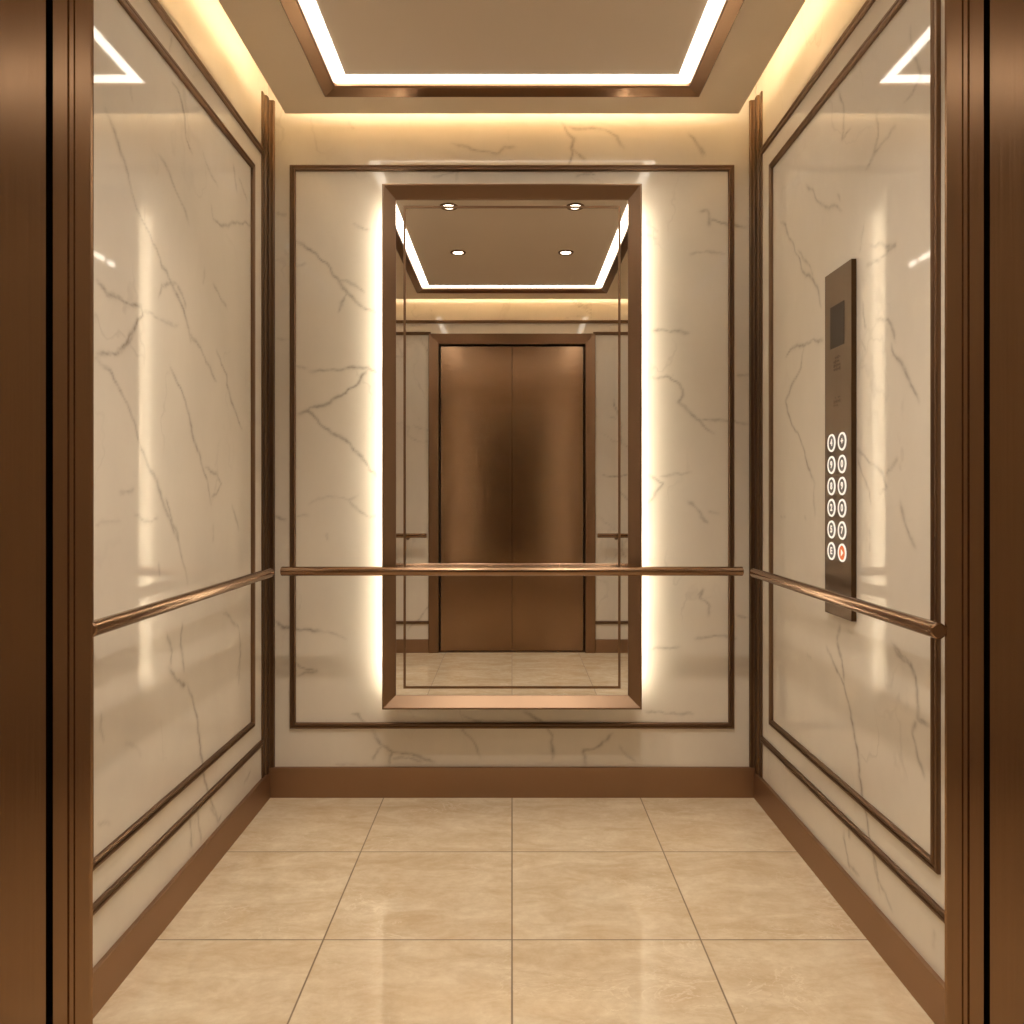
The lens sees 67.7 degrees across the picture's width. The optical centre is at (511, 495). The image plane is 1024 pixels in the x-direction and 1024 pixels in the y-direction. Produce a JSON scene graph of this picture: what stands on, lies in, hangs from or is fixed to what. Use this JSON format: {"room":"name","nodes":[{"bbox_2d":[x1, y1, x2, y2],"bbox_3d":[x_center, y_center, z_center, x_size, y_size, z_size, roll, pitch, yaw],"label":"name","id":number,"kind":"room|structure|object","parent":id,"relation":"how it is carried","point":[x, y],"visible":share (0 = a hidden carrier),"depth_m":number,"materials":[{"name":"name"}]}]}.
{"room":"elevator interior","nodes":[
{"label":"elevator interior","id":0,"kind":"room"},
{"bbox_2d":[0,0,52,1023],"bbox_3d":[-1.624,-0.224,1.576,1.352,2.800,0.048,0,0,0],"label":"wall","id":1,"kind":"structure","parent":0,"point":[26,26],"depth_m":1.55,"materials":[{"name":"brown metal"}]},
{"bbox_2d":[53,0,92,1023],"bbox_3d":[-0.894,-0.224,1.575,0.081,2.800,0.050,0,0,0],"label":"door frame","id":2,"kind":"structure","parent":1,"relation":"attached to","point":[72,19],"depth_m":1.55,"materials":[{"name":"brown metal"}]},
{"bbox_2d":[93,0,267,966],"bbox_3d":[-1.012,-0.224,2.292,0.115,2.800,1.385,0,0,0],"label":"wall","id":3,"kind":"structure","parent":0,"point":[172,193],"depth_m":2.14,"materials":[{"name":"stone"}]},
{"bbox_2d":[93,0,254,870],"bbox_3d":[-0.948,-0.186,2.256,0.014,2.071,1.113,0,0,0],"label":"trim","id":4,"kind":"structure","parent":3,"relation":"attached to","point":[136,826],"depth_m":2.20,"materials":[{"name":"brown metal"}]},
{"bbox_2d":[93,740,263,915],"bbox_3d":[-0.949,0.939,2.253,0.012,0.023,1.306,0,0,0],"label":"trim","id":5,"kind":"structure","parent":3,"relation":"attached to","point":[119,883],"depth_m":2.09,"materials":[{"name":"brown metal"}]},
{"bbox_2d":[93,772,269,1017],"bbox_3d":[-0.948,1.125,2.275,0.014,0.102,1.390,0,0,0],"label":"baseboard","id":6,"kind":"structure","parent":3,"relation":"attached to","point":[112,969],"depth_m":2.10,"materials":[{"name":"brown metal"}]},
{"bbox_2d":[93,568,273,636],"bbox_3d":[-0.900,0.287,2.134,0.109,0.061,1.162,0,0,0],"label":"handrail","id":7,"kind":"object","parent":3,"relation":"attached to","point":[112,622],"visible":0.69,"depth_m":1.90,"materials":[{"name":"brown metal"}]},
{"bbox_2d":[148,0,263,153],"bbox_3d":[-0.949,-1.313,2.253,0.012,0.023,1.306,0,0,0],"label":"trim","id":8,"kind":"structure","parent":3,"relation":"attached to","point":[157,6],"depth_m":2.34,"materials":[{"name":"brown metal"}]},
{"bbox_2d":[261,91,274,777],"bbox_3d":[-0.941,-0.234,2.946,0.028,2.619,0.078,0,0,0],"label":"trim","id":9,"kind":"structure","parent":3,"relation":"attached to","point":[267,106],"depth_m":2.94,"materials":[{"name":"brown metal"}]},
{"bbox_2d":[268,85,755,766],"bbox_3d":[0.000,-0.224,3.025,2.140,2.800,0.080,0,0,0],"label":"wall","id":10,"kind":"structure","parent":0,"point":[339,213],"depth_m":2.98,"materials":[{"name":"stone"}]},
{"bbox_2d":[382,184,641,708],"bbox_3d":[0.000,-0.182,2.897,0.958,1.939,0.174,0,0,0],"label":"wall mirror","id":11,"kind":"object","parent":10,"relation":"attached to","point":[512,313],"visible":1,"depth_m":2.84,"materials":[{"name":"brown mirror"}]},
{"bbox_2d":[269,767,754,797],"bbox_3d":[0.000,1.117,2.978,1.908,0.118,0.014,0,0,0],"label":"baseboard","id":12,"kind":"structure","parent":10,"relation":"attached to","point":[285,782],"depth_m":2.97,"materials":[{"name":"brown metal"}]},
{"bbox_2d":[290,165,733,728],"bbox_3d":[0.000,-0.192,2.978,1.736,2.202,0.014,0,0,0],"label":"trim","id":13,"kind":"structure","parent":10,"relation":"attached to","point":[293,168],"depth_m":2.97,"materials":[{"name":"brown metal"}]},
{"bbox_2d":[280,567,743,575],"bbox_3d":[0.000,0.283,2.869,1.676,0.053,0.231,0,0,0],"label":"handrail","id":14,"kind":"object","parent":10,"relation":"attached to","point":[284,571],"visible":1,"depth_m":2.75,"materials":[{"name":"brown metal"}]},
{"bbox_2d":[218,0,805,113],"bbox_3d":[0.000,-1.535,1.482,4.400,0.178,2.805,0,0,0],"label":"ceiling","id":15,"kind":"structure","parent":0,"point":[368,37],"depth_m":2.47,"materials":[{"name":"paint"}]},
{"bbox_2d":[279,0,744,96],"bbox_3d":[0.000,-1.448,1.518,1.344,0.040,2.435,0,0,0],"label":"recessed light","id":16,"kind":"object","parent":15,"relation":"in","point":[304,16],"visible":1,"depth_m":2.66,"materials":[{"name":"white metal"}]},
{"bbox_2d":[93,798,934,1023],"bbox_3d":[0.000,1.206,1.410,4.700,0.060,3.320,0,0,0],"label":"floor","id":17,"kind":"structure","parent":0,"point":[321,910],"depth_m":2.09,"materials":[{"name":"tile"}]},
{"bbox_2d":[756,0,944,981],"bbox_3d":[1.012,-0.224,2.292,0.115,2.800,1.385,0,0,0],"label":"wall","id":18,"kind":"structure","parent":0,"point":[854,183],"depth_m":2.07,"materials":[{"name":"stone"}]},
{"bbox_2d":[749,91,762,777],"bbox_3d":[0.941,-0.234,2.946,0.028,2.619,0.078,0,0,0],"label":"trim","id":19,"kind":"structure","parent":18,"relation":"attached to","point":[755,106],"depth_m":2.95,"materials":[{"name":"brown metal"}]},
{"bbox_2d":[760,0,875,153],"bbox_3d":[0.949,-1.313,2.253,0.012,0.023,1.306,0,0,0],"label":"trim","id":20,"kind":"structure","parent":18,"relation":"attached to","point":[866,6],"depth_m":2.34,"materials":[{"name":"brown metal"}]},
{"bbox_2d":[825,259,855,621],"bbox_3d":[0.946,-0.155,2.203,0.018,1.006,0.180,0,0,0],"label":"control panel","id":21,"kind":"object","parent":18,"relation":"attached to","point":[840,285],"visible":1,"depth_m":2.18,"materials":[{"name":"brown metal"}]},
{"bbox_2d":[750,568,946,638],"bbox_3d":[0.900,0.287,2.127,0.109,0.061,1.175,0,0,0],"label":"handrail","id":22,"kind":"object","parent":18,"relation":"attached to","point":[927,627],"visible":1,"depth_m":1.86,"materials":[{"name":"brown metal"}]},
{"bbox_2d":[754,772,944,1023],"bbox_3d":[0.948,1.124,2.275,0.014,0.104,1.390,0,0,0],"label":"baseboard","id":23,"kind":"structure","parent":18,"relation":"attached to","point":[924,984],"depth_m":2.05,"materials":[{"name":"brown metal"}]},
{"bbox_2d":[760,736,944,923],"bbox_3d":[0.949,0.926,2.253,0.012,0.023,1.306,0,0,0],"label":"trim","id":24,"kind":"structure","parent":18,"relation":"attached to","point":[914,887],"depth_m":2.05,"materials":[{"name":"brown metal"}]},
{"bbox_2d":[769,0,940,874],"bbox_3d":[0.948,-0.190,2.256,0.014,2.065,1.113,0,0,0],"label":"trim","id":25,"kind":"structure","parent":18,"relation":"attached to","point":[932,860],"depth_m":1.72,"materials":[{"name":"brown metal"}]},
{"bbox_2d":[984,0,1023,1023],"bbox_3d":[1.636,-0.224,1.576,1.328,2.800,0.048,0,0,0],"label":"wall","id":26,"kind":"structure","parent":0,"point":[1003,19],"depth_m":1.55,"materials":[{"name":"brown metal"}]},
{"bbox_2d":[945,0,983,1023],"bbox_3d":[0.920,-0.224,1.575,0.080,2.800,0.050,0,0,0],"label":"door frame","id":27,"kind":"structure","parent":26,"relation":"attached to","point":[964,19],"depth_m":1.55,"materials":[{"name":"brown metal"}]}
]}

